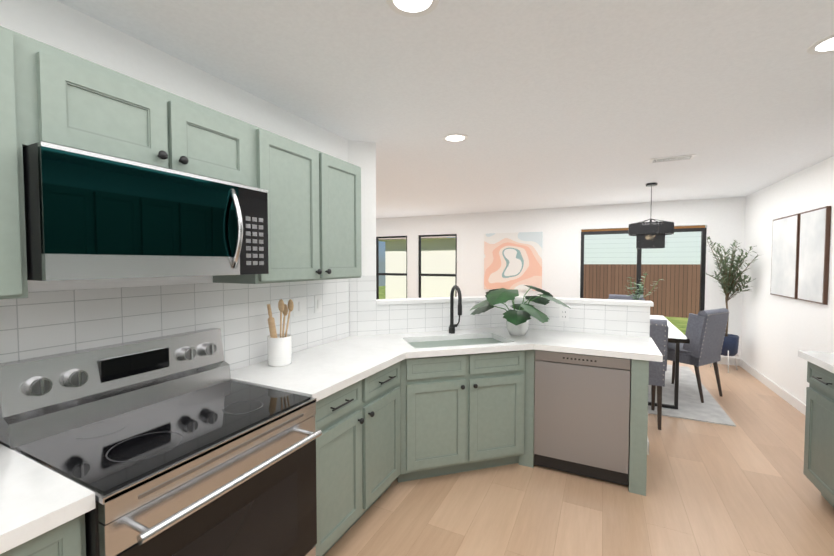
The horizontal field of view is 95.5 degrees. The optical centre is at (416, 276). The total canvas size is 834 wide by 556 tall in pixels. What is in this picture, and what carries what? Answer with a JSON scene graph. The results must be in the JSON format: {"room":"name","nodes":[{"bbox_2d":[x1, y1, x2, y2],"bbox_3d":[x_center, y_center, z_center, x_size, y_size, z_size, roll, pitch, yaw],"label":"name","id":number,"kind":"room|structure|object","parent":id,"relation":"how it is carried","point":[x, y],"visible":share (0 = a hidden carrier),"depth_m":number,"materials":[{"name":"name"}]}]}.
{"room":"kitchen","nodes":[
{"label":"kitchen","id":0,"kind":"room"},
{"bbox_2d":[0,0,347,291],"bbox_3d":[-1.750,0.253,0.627,0.120,2.440,5.260,1,2,26],"label":"wall","id":1,"kind":"structure","parent":0,"point":[59,25],"depth_m":1.62,"materials":[{"name":"white paint"}]},
{"bbox_2d":[0,26,35,299],"bbox_3d":[-1.446,-0.296,0.712,0.326,0.740,0.935,1,2,26],"label":"upper cabinet","id":2,"kind":"object","parent":1,"relation":"attached to","point":[17,116],"depth_m":1.04,"materials":[{"name":"green paint"}]},
{"bbox_2d":[32,39,191,165],"bbox_3d":[-1.138,-0.535,1.330,0.326,0.306,0.459,1,2,26],"label":"upper cabinet","id":3,"kind":"object","parent":1,"relation":"attached to","point":[79,97],"depth_m":1.23,"materials":[{"name":"green paint"}]},
{"bbox_2d":[24,130,255,281],"bbox_3d":[-1.040,-0.190,1.391,0.457,0.380,0.622,1,2,26],"label":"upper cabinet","id":4,"kind":"object","parent":1,"relation":"attached to","point":[96,210],"depth_m":1.22,"materials":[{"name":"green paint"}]},
{"bbox_2d":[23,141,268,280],"bbox_3d":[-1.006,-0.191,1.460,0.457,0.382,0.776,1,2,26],"label":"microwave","id":5,"kind":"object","parent":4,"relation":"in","point":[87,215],"depth_m":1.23,"materials":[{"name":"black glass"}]},
{"bbox_2d":[0,278,348,370],"bbox_3d":[-1.364,0.303,1.271,0.006,0.493,3.760,1,2,26],"label":"wall tile","id":6,"kind":"structure","parent":1,"relation":"attached to","point":[37,324],"depth_m":1.74,"materials":[{"name":"white tile"}]},
{"bbox_2d":[293,297,306,316],"bbox_3d":[-0.763,0.197,2.470,0.009,0.120,0.120,1,2,26],"label":"light switch","id":7,"kind":"object","parent":6,"relation":"attached to","point":[299,307],"visible":0.96,"depth_m":2.47,"materials":[{"name":"white plastic"}]},
{"bbox_2d":[314,295,321,312],"bbox_3d":[-0.684,0.192,2.631,0.009,0.120,0.075,1,2,26],"label":"light switch","id":8,"kind":"object","parent":6,"relation":"attached to","point":[317,303],"visible":1,"depth_m":2.62,"materials":[{"name":"white plastic"}]},
{"bbox_2d":[192,101,255,181],"bbox_3d":[-0.992,-0.546,1.624,0.326,0.306,0.459,1,2,26],"label":"upper cabinet","id":9,"kind":"object","parent":1,"relation":"attached to","point":[220,141],"depth_m":1.61,"materials":[{"name":"green paint"}]},
{"bbox_2d":[252,182,275,277],"bbox_3d":[-0.893,-0.203,1.751,0.403,0.380,0.154,1,2,26],"label":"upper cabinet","id":10,"kind":"object","parent":1,"relation":"attached to","point":[261,195],"depth_m":1.71,"materials":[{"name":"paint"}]},
{"bbox_2d":[213,127,361,283],"bbox_3d":[-0.699,-0.350,2.226,0.326,0.740,0.866,1,2,26],"label":"upper cabinet","id":11,"kind":"object","parent":1,"relation":"attached to","point":[316,195],"depth_m":2.09,"materials":[{"name":"green paint"}]},
{"bbox_2d":[348,140,375,336],"bbox_3d":[-0.459,0.167,3.047,0.240,2.440,0.120,-1,2,-19],"label":"wall","id":12,"kind":"structure","parent":0,"point":[361,155],"depth_m":2.98,"materials":[{"name":"white paint"}]},
{"bbox_2d":[349,276,376,335],"bbox_3d":[-0.426,0.242,2.995,0.214,0.493,0.006,-1,2,-18],"label":"wall tiles","id":13,"kind":"structure","parent":12,"relation":"attached to","point":[362,306],"depth_m":2.99,"materials":[{"name":"white tile"}]},
{"bbox_2d":[57,0,833,218],"bbox_3d":[-0.619,-1.086,2.526,7.390,0.100,10.150,1,2,26],"label":"ceiling","id":14,"kind":"structure","parent":0,"point":[544,104],"depth_m":2.02,"materials":[{"name":"white paint"}]},
{"bbox_2d":[386,0,438,16],"bbox_3d":[-0.015,-0.992,1.356,0.193,0.003,0.193,-1,2,-19],"label":"recessed light","id":15,"kind":"object","parent":14,"relation":"in","point":[406,5],"depth_m":1.39,"materials":[{"name":"white"}]},
{"bbox_2d":[442,134,467,141],"bbox_3d":[0.289,-1.045,2.866,0.193,0.003,0.193,-1,2,-19],"label":"recessed light","id":16,"kind":"object","parent":14,"relation":"in","point":[451,137],"depth_m":2.85,"materials":[{"name":"white"}]},
{"bbox_2d":[628,183,673,248],"bbox_3d":[2.798,-0.721,4.530,0.463,0.770,0.463,1,2,26],"label":"pendant chandelier","id":17,"kind":"object","parent":14,"relation":"hanging from","point":[650,235],"visible":1,"depth_m":4.41,"materials":[{"name":"black metal"}]},
{"bbox_2d":[649,154,696,163],"bbox_3d":[2.307,-1.063,3.432,0.340,0.008,0.160,1,2,26],"label":"ceiling vent","id":18,"kind":"object","parent":14,"relation":"in","point":[672,158],"visible":0.98,"depth_m":3.40,"materials":[{"name":"white metal"}]},
{"bbox_2d":[807,34,833,54],"bbox_3d":[1.804,-1.001,1.619,0.193,0.003,0.193,-1,2,-19],"label":"recessed light","id":19,"kind":"object","parent":14,"relation":"in","point":[826,44],"depth_m":1.65,"materials":[{"name":"white"}]},
{"bbox_2d":[376,197,745,358],"bbox_3d":[1.594,0.024,7.058,6.990,2.440,0.120,1,2,26],"label":"wall","id":20,"kind":"structure","parent":0,"point":[722,220],"depth_m":6.51,"materials":[{"name":"white paint"}]},
{"bbox_2d":[376,236,406,298],"bbox_3d":[-0.530,-0.133,8.094,0.780,1.440,0.050,1,2,26],"label":"window","id":21,"kind":"structure","parent":20,"relation":"in","point":[377,269],"depth_m":8.21,"materials":[{"name":"black metal"}]},
{"bbox_2d":[419,234,456,297],"bbox_3d":[0.421,-0.117,7.626,0.840,1.440,0.050,1,2,26],"label":"window","id":22,"kind":"structure","parent":20,"relation":"in","point":[449,275],"depth_m":7.63,"materials":[{"name":"black metal"}]},
{"bbox_2d":[484,232,542,290],"bbox_3d":[1.733,-0.270,6.888,1.040,1.040,0.038,1,2,26],"label":"painting","id":23,"kind":"object","parent":20,"relation":"attached to","point":[512,260],"visible":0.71,"depth_m":6.86,"materials":[{"name":"fabric"}]},
{"bbox_2d":[581,226,704,231],"bbox_3d":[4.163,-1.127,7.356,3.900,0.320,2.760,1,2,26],"label":"header","id":24,"kind":"structure","parent":20,"relation":"attached to","point":[677,227],"depth_m":8.47,"materials":[{"name":"brown wood"}]},
{"bbox_2d":[580,228,706,310],"bbox_3d":[3.554,0.269,6.078,1.720,2.020,0.100,1,2,26],"label":"door frame","id":25,"kind":"structure","parent":20,"relation":"in","point":[702,269],"depth_m":6.02,"materials":[{"name":"black metal"}]},
{"bbox_2d":[717,357,738,365],"bbox_3d":[4.515,1.247,5.585,0.350,0.100,0.015,1,2,26],"label":"baseboard","id":26,"kind":"structure","parent":20,"relation":"attached to","point":[723,360],"depth_m":5.55,"materials":[{"name":"white wood"}]},
{"bbox_2d":[324,360,833,555],"bbox_3d":[-0.619,1.453,2.617,7.390,0.100,10.150,1,2,26],"label":"floor","id":27,"kind":"structure","parent":0,"point":[745,486],"depth_m":2.34,"materials":[{"name":"brown wood"}]},
{"bbox_2d":[0,514,87,555],"bbox_3d":[-1.214,1.024,0.903,0.616,0.881,0.469,1,2,26],"label":"base cabinet","id":28,"kind":"object","parent":27,"relation":"on","point":[72,539],"depth_m":0.92,"materials":[{"name":"green paint"}]},
{"bbox_2d":[0,386,319,555],"bbox_3d":[-0.902,0.997,1.451,0.657,0.896,0.780,1,2,26],"label":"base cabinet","id":29,"kind":"object","parent":27,"relation":"on","point":[256,492],"depth_m":1.27,"materials":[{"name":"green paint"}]},
{"bbox_2d":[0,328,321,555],"bbox_3d":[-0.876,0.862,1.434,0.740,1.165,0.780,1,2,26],"label":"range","id":30,"kind":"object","parent":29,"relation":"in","point":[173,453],"depth_m":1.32,"materials":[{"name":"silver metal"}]},
{"bbox_2d":[0,322,662,553],"bbox_3d":[-0.191,0.550,1.259,2.112,0.040,4.752,1,2,26],"label":"countertop","id":31,"kind":"structure","parent":29,"relation":"on","point":[578,396],"depth_m":2.41,"materials":[{"name":"white stone"}]},
{"bbox_2d":[267,299,293,366],"bbox_3d":[-0.772,0.310,2.145,0.147,0.376,0.132,1,2,26],"label":"utensil crock","id":32,"kind":"object","parent":31,"relation":"on","point":[279,349],"visible":1,"depth_m":2.11,"materials":[{"name":"white ceramic"}]},
{"bbox_2d":[449,285,461,333],"bbox_3d":[0.310,0.268,3.025,0.158,0.398,0.186,1,2,26],"label":"faucet","id":33,"kind":"object","parent":31,"relation":"on","point":[452,326],"depth_m":3.08,"materials":[{"name":"black metal"}]},
{"bbox_2d":[470,285,570,335],"bbox_3d":[0.813,0.270,3.030,0.780,0.393,0.676,1,2,26],"label":"monstera plant","id":34,"kind":"object","parent":31,"relation":"on","point":[517,322],"visible":1,"depth_m":2.91,"materials":[{"name":"green plant"}]},
{"bbox_2d":[316,402,411,555],"bbox_3d":[-0.520,0.976,2.235,0.681,0.881,0.951,1,2,26],"label":"base cabinet","id":35,"kind":"object","parent":27,"relation":"on","point":[361,456],"depth_m":2.00,"materials":[{"name":"green paint"}]},
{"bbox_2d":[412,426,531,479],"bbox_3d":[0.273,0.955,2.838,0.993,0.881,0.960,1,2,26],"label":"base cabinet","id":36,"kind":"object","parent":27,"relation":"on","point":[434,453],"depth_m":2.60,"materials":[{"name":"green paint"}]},
{"bbox_2d":[532,450,631,492],"bbox_3d":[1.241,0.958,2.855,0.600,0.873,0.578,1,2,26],"label":"toe kick","id":37,"kind":"object","parent":27,"relation":"on","point":[605,473],"depth_m":2.62,"materials":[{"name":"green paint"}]},
{"bbox_2d":[534,350,629,485],"bbox_3d":[1.241,0.958,2.855,0.600,0.872,0.578,1,2,26],"label":"dishwasher","id":38,"kind":"object","parent":37,"relation":"in","point":[582,401],"depth_m":2.59,"materials":[{"name":"silver metal"}]},
{"bbox_2d":[648,365,735,426],"bbox_3d":[2.658,1.319,4.794,1.640,0.012,2.180,1,2,26],"label":"rug","id":39,"kind":"object","parent":27,"relation":"on","point":[691,406],"visible":0.36,"depth_m":4.02,"materials":[{"name":"white fabric"}]},
{"bbox_2d":[608,294,644,300],"bbox_3d":[3.162,0.787,5.730,0.494,0.982,0.577,1,2,26],"label":"chair","id":40,"kind":"object","parent":39,"relation":"on","point":[618,297],"visible":0.21,"depth_m":5.91,"materials":[{"name":"grey fabric"}]},
{"bbox_2d":[649,319,668,429],"bbox_3d":[2.079,0.861,3.648,0.494,0.982,0.577,1,2,26],"label":"chair","id":41,"kind":"object","parent":39,"relation":"on","point":[659,328],"visible":0.38,"depth_m":3.35,"materials":[{"name":"grey fabric"}]},
{"bbox_2d":[648,315,689,408],"bbox_3d":[2.647,0.943,4.691,0.880,0.745,1.860,1,2,26],"label":"dining table","id":42,"kind":"object","parent":39,"relation":"on","point":[676,336],"visible":0.23,"depth_m":3.83,"materials":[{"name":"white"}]},
{"bbox_2d":[626,272,661,299],"bbox_3d":[2.775,0.262,4.653,0.436,0.618,0.426,1,2,26],"label":"plant","id":43,"kind":"object","parent":42,"relation":"on","point":[639,292],"visible":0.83,"depth_m":4.63,"materials":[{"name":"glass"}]},
{"bbox_2d":[667,308,728,402],"bbox_3d":[3.081,0.838,4.298,0.494,0.982,0.577,-1,2,-29],"label":"chair","id":44,"kind":"object","parent":39,"relation":"on","point":[705,332],"visible":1,"depth_m":4.06,"materials":[{"name":"grey fabric"}]},
{"bbox_2d":[705,236,758,372],"bbox_3d":[4.172,0.381,5.144,0.595,1.862,0.749,1,2,26],"label":"tree","id":45,"kind":"object","parent":27,"relation":"on","point":[730,344],"visible":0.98,"depth_m":5.16,"materials":[{"name":"green plant"}]},
{"bbox_2d":[803,358,833,507],"bbox_3d":[2.553,0.990,1.839,0.612,0.880,1.106,1,2,26],"label":"base cabinet","id":46,"kind":"object","parent":27,"relation":"on","point":[818,471],"depth_m":2.30,"materials":[{"name":"green paint"}]},
{"bbox_2d":[798,350,833,373],"bbox_3d":[1.763,0.586,0.257,0.640,0.040,4.680,1,2,26],"label":"countertop","id":47,"kind":"structure","parent":46,"relation":"on","point":[824,359],"depth_m":2.30,"materials":[{"name":"white stone"}]},
{"bbox_2d":[741,156,833,403],"bbox_3d":[2.612,0.236,1.086,0.120,2.440,9.940,1,2,26],"label":"wall","id":48,"kind":"structure","parent":0,"point":[778,332],"depth_m":4.25,"materials":[{"name":"white paint"}]},
{"bbox_2d":[739,359,805,414],"bbox_3d":[3.895,1.308,3.883,0.015,0.100,3.620,1,2,26],"label":"baseboard","id":49,"kind":"structure","parent":48,"relation":"attached to","point":[793,401],"depth_m":4.35,"materials":[{"name":"white wood"}]},
{"bbox_2d":[770,213,799,298],"bbox_3d":[4.057,-0.214,4.178,0.030,0.880,0.650,1,2,26],"label":"picture","id":50,"kind":"object","parent":48,"relation":"attached to","point":[785,254],"visible":0.93,"depth_m":4.12,"materials":[{"name":"white paper"}]},
{"bbox_2d":[797,206,830,304],"bbox_3d":[3.778,-0.194,3.613,0.030,0.880,0.510,1,2,26],"label":"picture","id":51,"kind":"object","parent":48,"relation":"attached to","point":[814,254],"visible":1,"depth_m":3.55,"materials":[{"name":"white paper"}]},
{"bbox_3d":[1.329,0.800,3.244,1.110,1.160,0.120,1,2,26],"label":"wall","id":52,"kind":"structure","parent":0,"visible":0},
{"bbox_2d":[507,300,649,336],"bbox_3d":[1.304,0.352,3.171,1.104,0.260,0.006,1,2,26],"label":"wall tile","id":53,"kind":"structure","parent":52,"relation":"attached to","point":[625,320],"depth_m":3.09,"materials":[{"name":"white tile"}]},
{"bbox_2d":[559,307,568,321],"bbox_3d":[1.241,0.322,3.194,0.075,0.115,0.005,1,2,26],"label":"outlet","id":54,"kind":"object","parent":53,"relation":"attached to","point":[563,314],"visible":0.98,"depth_m":3.19,"materials":[{"name":"white plastic"}]},
{"bbox_3d":[0.230,0.798,3.304,0.943,1.160,0.943,1,2,26],"label":"wall","id":55,"kind":"structure","parent":0,"visible":0},
{"bbox_2d":[376,301,505,334],"bbox_3d":[0.239,0.350,3.224,1.190,0.260,0.006,-1,2,-18],"label":"wall tile","id":56,"kind":"object","parent":55,"relation":"attached to","point":[406,318],"visible":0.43,"depth_m":3.18,"materials":[{"name":"white tile"}]},
{"bbox_2d":[376,296,653,306],"bbox_3d":[0.730,0.211,3.051,2.073,0.030,0.998,1,2,26],"label":"half wall cap","id":57,"kind":"object","parent":55,"relation":"on","point":[517,298],"visible":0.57,"depth_m":3.14,"materials":[{"name":"white stone"}]},
{"label":"outside","id":58,"kind":"structure","parent":0,"visible":0},
{"bbox_2d":[379,286,687,334],"bbox_3d":[6.478,1.083,17.226,24.000,0.200,22.360,1,2,26],"label":"grass","id":59,"kind":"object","parent":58,"point":[680,323],"depth_m":10.62,"materials":[{"name":"plant"}]},
{"bbox_2d":[379,236,455,298],"bbox_3d":[2.165,-1.069,18.919,5.500,4.020,8.000,1,2,26],"label":"house","id":60,"kind":"structure","parent":59,"relation":"on","point":[438,254],"depth_m":15.89,"materials":[{"name":"beige"}]},
{"bbox_2d":[583,264,699,317],"bbox_3d":[9.522,0.461,10.370,12.500,1.570,0.080,1,2,26],"label":"fence","id":61,"kind":"object","parent":59,"relation":"on","point":[676,291],"depth_m":11.45,"materials":[{"name":"brown wood"}]},
{"bbox_2d":[584,231,700,263],"bbox_3d":[12.166,-1.443,13.973,15.000,5.120,1.000,1,2,26],"label":"neighbor siding","id":62,"kind":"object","parent":59,"relation":"on","point":[682,248],"depth_m":15.12,"materials":[{"name":"white wood"}]}
]}

